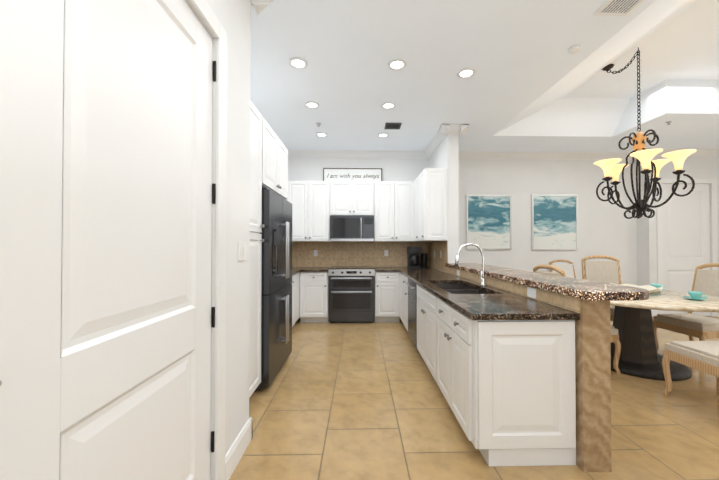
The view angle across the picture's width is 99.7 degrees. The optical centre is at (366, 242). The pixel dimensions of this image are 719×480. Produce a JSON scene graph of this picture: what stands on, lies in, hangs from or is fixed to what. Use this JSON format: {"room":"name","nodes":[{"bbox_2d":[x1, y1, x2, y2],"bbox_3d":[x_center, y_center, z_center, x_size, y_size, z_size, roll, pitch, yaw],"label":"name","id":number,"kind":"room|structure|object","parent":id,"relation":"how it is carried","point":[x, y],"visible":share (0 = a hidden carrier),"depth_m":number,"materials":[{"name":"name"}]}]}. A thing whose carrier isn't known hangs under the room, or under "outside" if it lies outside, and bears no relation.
{"room":"dining room and kitchen","nodes":[
{"label":"dining room and kitchen","id":0,"kind":"room"},
{"bbox_2d":[185,0,250,479],"bbox_3d":[-0.842,-0.569,1.295,0.150,3.750,1.500,0,-1,-1],"label":"wall","id":1,"kind":"structure","parent":0,"point":[233,17],"depth_m":1.80,"materials":[{"name":"paint"}]},
{"bbox_2d":[225,418,251,479],"bbox_3d":[-0.771,1.241,1.832,0.016,0.140,0.395,0,-1,-1],"label":"baseboard","id":2,"kind":"structure","parent":1,"relation":"attached to","point":[236,451],"depth_m":1.81,"materials":[{"name":"paint"}]},
{"bbox_2d":[238,241,245,260],"bbox_3d":[-0.776,0.052,1.901,0.009,0.120,0.120,0,-1,-1],"label":"switch plate","id":3,"kind":"object","parent":1,"relation":"attached to","point":[241,251],"visible":1,"depth_m":1.88,"materials":[{"name":"paint"}]},
{"bbox_2d":[249,0,272,16],"bbox_3d":[-0.675,-1.702,-0.268,0.115,0.115,4.885,0,-1,-1],"label":"crown molding","id":4,"kind":"structure","parent":1,"relation":"attached to","point":[258,6],"depth_m":2.10,"materials":[{"name":"paint"}]},
{"bbox_2d":[265,120,287,199],"bbox_3d":[-1.304,-0.816,3.141,0.763,0.600,0.955,0,-1,-1],"label":"upper cabinet","id":5,"kind":"object","parent":0,"relation":"attached to","point":[268,160],"depth_m":3.09,"materials":[{"name":"paint"}]},
{"bbox_2d":[288,158,636,284],"bbox_3d":[1.639,-0.524,5.815,7.070,3.750,0.170,0,-1,-1],"label":"wall","id":6,"kind":"structure","parent":0,"point":[606,228],"depth_m":5.77,"materials":[{"name":"paint"}]},
{"bbox_2d":[286,181,329,241],"bbox_3d":[-1.026,-0.557,5.496,0.763,1.070,0.348,0,-1,-1],"label":"upper cabinet","id":7,"kind":"object","parent":6,"relation":"attached to","point":[310,200],"depth_m":5.33,"materials":[{"name":"paint"}]},
{"bbox_2d":[330,181,373,215],"bbox_3d":[-0.254,-0.787,5.515,0.776,0.610,0.348,0,-1,-1],"label":"upper cabinet","id":8,"kind":"object","parent":6,"relation":"attached to","point":[356,198],"depth_m":5.34,"materials":[{"name":"paint"}]},
{"bbox_2d":[330,215,373,241],"bbox_3d":[-0.253,-0.250,5.456,0.764,0.455,0.440,0,-1,-1],"label":"microwave","id":9,"kind":"object","parent":8,"relation":"attached to","point":[348,228],"visible":1,"depth_m":5.29,"materials":[{"name":"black metal"}]},
{"bbox_2d":[323,168,381,180],"bbox_3d":[-0.252,-1.243,5.653,1.100,0.296,0.025,0,-1,-1],"label":"sign board","id":10,"kind":"object","parent":8,"relation":"on","point":[352,174],"visible":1,"depth_m":5.64,"materials":[{"name":"white wood"}]},
{"bbox_2d":[288,150,428,158],"bbox_3d":[-0.222,-1.644,5.644,2.800,0.115,0.115,0,-1,-1],"label":"crown molding","id":11,"kind":"structure","parent":6,"relation":"attached to","point":[355,154],"depth_m":5.64,"materials":[{"name":"paint"}]},
{"bbox_2d":[374,181,393,241],"bbox_3d":[0.314,-0.557,5.525,0.357,1.070,0.348,0,-1,-1],"label":"upper cabinet","id":12,"kind":"object","parent":6,"relation":"attached to","point":[383,190],"depth_m":5.35,"materials":[{"name":"paint"}]},
{"bbox_2d":[394,181,413,241],"bbox_3d":[0.671,-0.557,5.533,0.358,1.070,0.348,0,-1,-1],"label":"upper cabinet","id":13,"kind":"object","parent":6,"relation":"attached to","point":[403,190],"depth_m":5.36,"materials":[{"name":"paint"}]},
{"bbox_2d":[292,241,579,312],"bbox_3d":[-0.240,-0.036,3.709,2.920,0.928,3.950,0,-1,-1],"label":"tile backsplash","id":14,"kind":"structure","parent":6,"relation":"attached to","point":[330,254],"depth_m":5.66,"materials":[{"name":"beige tile"}]},
{"bbox_2d":[527,287,535,298],"bbox_3d":[1.222,0.369,2.242,0.005,0.070,0.110,0,-1,-1],"label":"electrical outlet plate","id":15,"kind":"object","parent":14,"relation":"attached to","point":[531,292],"depth_m":2.24,"materials":[{"name":"paint"}]},
{"bbox_2d":[466,195,511,249],"bbox_3d":[2.317,-0.390,5.728,0.860,1.040,0.028,0,-1,-1],"label":"framed artwork","id":16,"kind":"object","parent":6,"relation":"attached to","point":[488,222],"visible":1,"depth_m":5.72,"materials":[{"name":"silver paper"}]},
{"bbox_2d":[459,151,635,159],"bbox_3d":[3.257,-1.643,5.717,3.840,0.115,0.120,0,-1,-1],"label":"crown molding","id":17,"kind":"structure","parent":6,"relation":"attached to","point":[462,154],"depth_m":5.72,"materials":[{"name":"paint"}]},
{"bbox_2d":[531,194,577,249],"bbox_3d":[3.576,-0.390,5.755,0.880,1.060,0.028,0,-1,-1],"label":"framed artwork","id":18,"kind":"object","parent":6,"relation":"attached to","point":[554,221],"visible":1,"depth_m":5.75,"materials":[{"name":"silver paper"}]},
{"bbox_2d":[229,316,718,479],"bbox_3d":[3.047,1.339,1.592,10.400,0.060,8.800,0,-1,-1],"label":"floor","id":19,"kind":"structure","parent":0,"point":[350,401],"depth_m":2.22,"materials":[{"name":"tile"}]},
{"bbox_2d":[249,100,264,397],"bbox_3d":[-1.287,0.096,2.343,0.763,2.440,0.600,0,-1,-1],"label":"tall cabinet","id":20,"kind":"object","parent":19,"relation":"on","point":[257,122],"depth_m":2.49,"materials":[{"name":"paint"}]},
{"bbox_2d":[254,188,291,391],"bbox_3d":[-1.225,0.419,3.121,0.844,1.810,0.913,0,-1,-1],"label":"refrigerator","id":21,"kind":"object","parent":19,"relation":"on","point":[276,309],"visible":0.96,"depth_m":2.87,"materials":[{"name":"black metal"}]},
{"bbox_2d":[292,275,295,326],"bbox_3d":[-1.388,0.903,4.094,0.638,0.862,0.970,0,-1,-1],"label":"base cabinet","id":22,"kind":"object","parent":19,"relation":"on","point":[293,276],"depth_m":4.53,"materials":[{"name":"paint"}]},
{"bbox_2d":[296,275,299,320],"bbox_3d":[-1.413,0.910,4.808,0.618,0.862,0.458,0,-1,-1],"label":"base cabinet","id":23,"kind":"object","parent":19,"relation":"on","point":[297,276],"depth_m":4.88,"materials":[{"name":"paint"}]},
{"bbox_2d":[300,271,327,322],"bbox_3d":[-0.878,0.915,5.345,0.473,0.862,0.628,0,-1,-1],"label":"base cabinet","id":24,"kind":"object","parent":19,"relation":"on","point":[313,284],"depth_m":5.03,"materials":[{"name":"paint"}]},
{"bbox_2d":[292,271,299,274],"bbox_3d":[-1.383,0.454,4.310,0.640,0.037,1.388,0,-1,-1],"label":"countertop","id":25,"kind":"structure","parent":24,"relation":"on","point":[293,272],"depth_m":4.66,"materials":[{"name":"brown stone"}]},
{"bbox_2d":[292,267,329,270],"bbox_3d":[-1.186,0.464,5.328,1.080,0.037,0.640,0,-1,-1],"label":"countertop","id":26,"kind":"structure","parent":24,"relation":"on","point":[293,268],"depth_m":5.27,"materials":[{"name":"brown stone"}]},
{"bbox_2d":[328,266,374,322],"bbox_3d":[-0.250,0.887,5.316,0.770,0.918,0.694,0,-1,-1],"label":"range","id":27,"kind":"object","parent":19,"relation":"on","point":[351,294],"visible":1,"depth_m":5.03,"materials":[{"name":"black metal"}]},
{"bbox_2d":[375,271,399,321],"bbox_3d":[0.350,0.915,5.372,0.423,0.862,0.628,0,-1,-1],"label":"base cabinet","id":28,"kind":"object","parent":19,"relation":"on","point":[387,283],"depth_m":5.06,"materials":[{"name":"paint"}]},
{"bbox_2d":[374,267,435,270],"bbox_3d":[0.663,0.465,5.369,1.038,0.037,0.640,0,-1,-1],"label":"countertop","id":29,"kind":"structure","parent":28,"relation":"on","point":[376,268],"depth_m":5.05,"materials":[{"name":"brown stone"}]},
{"bbox_2d":[407,247,426,267],"bbox_3d":[0.932,0.257,5.438,0.350,0.379,0.318,0,-1,-1],"label":"coffee maker","id":30,"kind":"object","parent":29,"relation":"on","point":[413,257],"visible":0.98,"depth_m":5.39,"materials":[{"name":"black plastic"}]},
{"bbox_2d":[400,311,403,323],"bbox_3d":[0.863,0.910,4.854,0.616,0.862,0.470,0,-1,-1],"label":"base cabinet","id":31,"kind":"object","parent":19,"relation":"on","point":[401,312],"depth_m":4.71,"materials":[{"name":"paint"}]},
{"bbox_2d":[400,275,423,330],"bbox_3d":[0.873,0.906,4.389,0.616,0.862,0.460,0,-1,-1],"label":"base cabinet","id":32,"kind":"object","parent":19,"relation":"on","point":[403,278],"depth_m":4.37,"materials":[{"name":"paint"}]},
{"bbox_2d":[417,303,435,380],"bbox_3d":[0.902,1.014,3.078,0.616,0.620,0.920,0,-1,-1],"label":"base cabinet","id":33,"kind":"object","parent":19,"relation":"on","point":[426,316],"depth_m":2.96,"materials":[{"name":"paint"}]},
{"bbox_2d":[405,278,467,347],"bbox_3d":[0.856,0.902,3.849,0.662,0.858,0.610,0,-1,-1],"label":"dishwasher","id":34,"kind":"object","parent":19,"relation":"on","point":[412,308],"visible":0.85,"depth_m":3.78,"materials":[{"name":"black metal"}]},
{"bbox_2d":[436,295,579,466],"bbox_3d":[0.921,0.884,2.205,0.616,0.862,0.830,0,-1,-1],"label":"base cabinet","id":35,"kind":"object","parent":19,"relation":"on","point":[500,363],"depth_m":1.78,"materials":[{"name":"paint"}]},
{"bbox_2d":[400,271,579,322],"bbox_3d":[0.891,0.447,3.404,0.628,0.040,3.300,0,-1,-1],"label":"countertop","id":36,"kind":"structure","parent":35,"relation":"on","point":[501,306],"depth_m":2.07,"materials":[{"name":"brown stone"}]},
{"bbox_2d":[424,283,491,306],"bbox_3d":[0.906,0.552,3.000,0.440,0.202,1.006,0,-1,-1],"label":"sink","id":37,"kind":"object","parent":36,"relation":"in","point":[456,288],"depth_m":2.98,"materials":[{"name":"metal"}]},
{"bbox_2d":[454,243,487,286],"bbox_3d":[1.029,0.212,3.020,0.318,0.422,0.100,0,-1,-1],"label":"faucet","id":38,"kind":"object","parent":36,"relation":"on","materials":[{"name":"silver metal"}]},
{"bbox_2d":[549,260,575,277],"bbox_3d":[3.702,0.832,5.475,0.530,1.038,0.636,0,-1,-1],"label":"dining chair","id":39,"kind":"object","parent":19,"relation":"on","point":[568,270],"depth_m":5.71,"materials":[{"name":"beige fabric"}]},
{"bbox_2d":[533,264,620,374],"bbox_3d":[2.211,0.780,3.259,0.636,1.098,0.530,0,-1,-6],"label":"dining chair","id":40,"kind":"object","parent":19,"relation":"on","point":[614,336],"visible":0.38,"depth_m":3.04,"materials":[{"name":"brown wood"}]},
{"bbox_2d":[581,255,621,320],"bbox_3d":[3.321,0.759,4.172,0.530,1.158,0.636,0,-1,21],"label":"dining chair","id":41,"kind":"object","parent":19,"relation":"on","point":[605,271],"visible":0.42,"depth_m":4.38,"materials":[{"name":"white fabric"}]},
{"bbox_2d":[610,290,718,380],"bbox_3d":[2.939,0.945,3.344,1.500,0.762,1.500,0,-1,-1],"label":"dining table","id":42,"kind":"object","parent":19,"relation":"on","point":[640,357],"visible":0.54,"depth_m":3.15,"materials":[{"name":"wood"}]},
{"bbox_2d":[610,283,662,292],"bbox_3d":[2.939,0.517,3.348,0.480,0.094,0.480,0,-1,-1],"label":"centerpiece bowl","id":43,"kind":"object","parent":42,"relation":"on","point":[650,288],"visible":0.35,"depth_m":3.38,"materials":[{"name":"beige ceramic"}]},
{"bbox_2d":[650,284,664,290],"bbox_3d":[3.424,0.527,3.588,0.176,0.078,0.176,0,-1,-1],"label":"teacup","id":44,"kind":"object","parent":42,"relation":"on","point":[657,285],"visible":0.46,"depth_m":3.56,"materials":[{"name":"teal ceramic"}]},
{"bbox_2d":[683,291,707,300],"bbox_3d":[3.237,0.521,2.984,0.176,0.078,0.176,0,-1,-1],"label":"teacup","id":45,"kind":"object","parent":42,"relation":"on","point":[695,295],"visible":1,"depth_m":2.96,"materials":[{"name":"teal ceramic"}]},
{"bbox_2d":[653,263,718,350],"bbox_3d":[3.767,0.782,3.430,0.636,1.098,0.530,0,-1,-6],"label":"dining chair","id":46,"kind":"object","parent":19,"relation":"on","point":[691,325],"visible":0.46,"depth_m":3.46,"materials":[{"name":"beige fabric"}]},
{"bbox_2d":[662,341,718,395],"bbox_3d":[2.831,0.771,2.330,0.530,1.098,0.636,0,-1,-1],"label":"dining chair","id":47,"kind":"object","parent":19,"relation":"on","point":[702,356],"visible":1,"depth_m":2.46,"materials":[{"name":"white fabric"}]},
{"bbox_2d":[250,0,718,151],"bbox_3d":[3.198,-2.091,1.589,10.000,0.700,8.720,0,-1,-1],"label":"ceiling","id":48,"kind":"structure","parent":0,"point":[531,84],"depth_m":3.30,"materials":[{"name":"paint"}]},
{"bbox_2d":[289,57,307,68],"bbox_3d":[-0.652,-1.723,2.911,0.182,0.011,0.182,0,-1,-10],"label":"recessed light","id":49,"kind":"object","parent":48,"relation":"in","point":[301,63],"depth_m":2.92,"materials":[{"name":"glass"}]},
{"bbox_2d":[305,101,319,108],"bbox_3d":[-0.671,-1.714,3.771,0.182,0.011,0.182,0,-1,-10],"label":"recessed light","id":50,"kind":"object","parent":48,"relation":"in","point":[313,105],"depth_m":3.77,"materials":[{"name":"glass"}]},
{"bbox_2d":[316,133,326,136],"bbox_3d":[-0.703,-1.704,4.780,0.182,0.011,0.182,0,-1,-10],"label":"recessed light","id":51,"kind":"object","parent":48,"relation":"in","point":[317,134],"depth_m":4.78,"materials":[{"name":"glass"}]},
{"bbox_2d":[377,133,388,137],"bbox_3d":[0.267,-1.704,4.802,0.182,0.011,0.182,0,-1,-10],"label":"recessed light","id":52,"kind":"object","parent":48,"relation":"in","point":[382,135],"depth_m":4.80,"materials":[{"name":"paint"}]},
{"bbox_2d":[381,102,395,108],"bbox_3d":[0.279,-1.714,3.792,0.182,0.011,0.182,0,-1,-10],"label":"recessed light","id":53,"kind":"object","parent":48,"relation":"in","point":[388,105],"depth_m":3.79,"materials":[{"name":"glass"}]},
{"bbox_2d":[384,123,401,128],"bbox_3d":[0.390,-1.709,4.439,0.230,0.009,0.230,0,-1,-1],"label":"ceiling vent","id":54,"kind":"object","parent":48,"relation":"in","point":[392,125],"visible":1,"depth_m":4.42,"materials":[{"name":"black metal"}]},
{"bbox_2d":[388,59,406,69],"bbox_3d":[0.298,-1.722,2.932,0.182,0.011,0.182,0,-1,-10],"label":"recessed light","id":55,"kind":"object","parent":48,"relation":"in","point":[396,64],"depth_m":2.93,"materials":[{"name":"glass"}]},
{"bbox_2d":[457,68,475,78],"bbox_3d":[1.015,-1.721,3.078,0.182,0.011,0.182,0,-1,-10],"label":"recessed light","id":56,"kind":"object","parent":48,"relation":"in","point":[467,72],"depth_m":3.07,"materials":[{"name":"glass"}]},
{"bbox_2d":[568,45,580,53],"bbox_3d":[1.853,-1.714,2.696,0.096,0.032,0.095,0,-1,-1],"label":"smoke detector","id":57,"kind":"object","parent":48,"relation":"attached to","point":[574,49],"visible":0.98,"depth_m":2.68,"materials":[{"name":"paint"}]},
{"bbox_2d":[593,0,644,15],"bbox_3d":[1.856,-1.732,2.116,0.260,0.009,0.380,0,-1,-1],"label":"ceiling vent","id":58,"kind":"object","parent":48,"relation":"in","point":[616,7],"visible":1,"depth_m":2.23,"materials":[{"name":"metal"}]},
{"bbox_2d":[593,47,696,218],"bbox_3d":[3.025,-1.222,3.393,0.833,1.903,0.811,0,-1,-1],"label":"chandelier","id":59,"kind":"object","parent":48,"relation":"hanging from","point":[639,153],"visible":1,"depth_m":3.34,"materials":[{"name":"metal"}]},
{"bbox_2d":[429,135,611,471],"bbox_3d":[1.290,-0.545,3.737,0.180,3.750,3.970,0,-1,-1],"label":"wall","id":60,"kind":"structure","parent":0,"point":[593,383],"depth_m":1.74,"materials":[{"name":"paint"}]},
{"bbox_2d":[414,177,417,241],"bbox_3d":[1.013,-0.561,5.145,0.348,1.070,0.460,0,-1,-1],"label":"upper cabinet","id":61,"kind":"object","parent":60,"relation":"attached to","point":[416,210],"depth_m":5.14,"materials":[{"name":"paint"}]},
{"bbox_2d":[418,168,447,241],"bbox_3d":[1.023,-0.565,4.685,0.348,1.070,0.460,0,-1,-1],"label":"upper cabinet","id":62,"kind":"object","parent":60,"relation":"attached to","point":[432,182],"depth_m":4.46,"materials":[{"name":"paint"}]},
{"bbox_2d":[423,124,451,157],"bbox_3d":[1.145,-1.650,4.988,0.135,0.115,1.245,0,-1,-1],"label":"crown molding","id":63,"kind":"structure","parent":60,"relation":"attached to","point":[442,132],"depth_m":4.84,"materials":[{"name":"paint"}]},
{"bbox_2d":[450,124,468,134],"bbox_3d":[1.400,-1.650,4.994,0.135,0.115,1.245,0,-1,-1],"label":"crown molding","id":64,"kind":"structure","parent":60,"relation":"attached to","point":[461,129],"depth_m":4.43,"materials":[{"name":"paint"}]},
{"bbox_2d":[445,263,648,300],"bbox_3d":[1.407,0.308,3.065,0.435,0.048,2.798,0,-1,-1],"label":"bar","id":65,"kind":"object","parent":60,"relation":"on","point":[586,289],"visible":0.96,"depth_m":2.04,"materials":[{"name":"stone"}]},
{"bbox_2d":[636,156,660,285],"bbox_3d":[5.291,-0.525,5.771,0.230,3.750,0.420,0,-1,-1],"label":"wall","id":66,"kind":"structure","parent":0,"point":[646,251],"depth_m":5.59,"materials":[{"name":"paint"}]},
{"bbox_2d":[661,157,718,315],"bbox_3d":[6.756,-0.524,5.803,2.700,3.750,0.420,0,-1,-1],"label":"wall","id":67,"kind":"structure","parent":0,"point":[696,167],"depth_m":5.59,"materials":[{"name":"paint"}]},
{"bbox_2d":[647,148,718,156],"bbox_3d":[6.450,-1.644,5.544,2.765,0.115,0.125,0,-1,-1],"label":"crown molding","id":68,"kind":"structure","parent":67,"relation":"attached to","point":[700,152],"depth_m":5.52,"materials":[{"name":"paint"}]},
{"bbox_2d":[662,184,710,315],"bbox_3d":[5.880,0.128,5.605,0.932,2.430,0.036,0,-1,-1],"label":"door","id":69,"kind":"structure","parent":67,"relation":"in","point":[686,235],"depth_m":5.59,"materials":[{"name":"paint"}]},
{"bbox_2d":[656,178,717,316],"bbox_3d":[5.881,0.083,5.558,1.120,2.530,0.018,0,-1,-1],"label":"door frame","id":70,"kind":"structure","parent":67,"relation":"attached to","point":[713,182],"depth_m":5.56,"materials":[{"name":"paint"}]},
{"bbox_3d":[-0.790,-0.593,-1.089,0.150,3.750,3.270,0,-1,-1],"label":"wall","id":71,"kind":"structure","parent":0,"visible":0},
{"bbox_2d":[0,0,215,479],"bbox_3d":[-0.763,0.122,1.030,0.099,2.350,1.052,0,-1,-1],"label":"hall door","id":72,"kind":"structure","parent":71,"relation":"in","point":[107,201],"depth_m":0.91,"materials":[{"name":"paint"}]},
{"bbox_2d":[190,0,226,479],"bbox_3d":[-0.753,0.079,1.046,0.018,2.450,1.190,0,-1,-1],"label":"door frame","id":73,"kind":"structure","parent":71,"relation":"attached to","point":[208,15],"depth_m":1.57,"materials":[{"name":"paint"}]}
]}

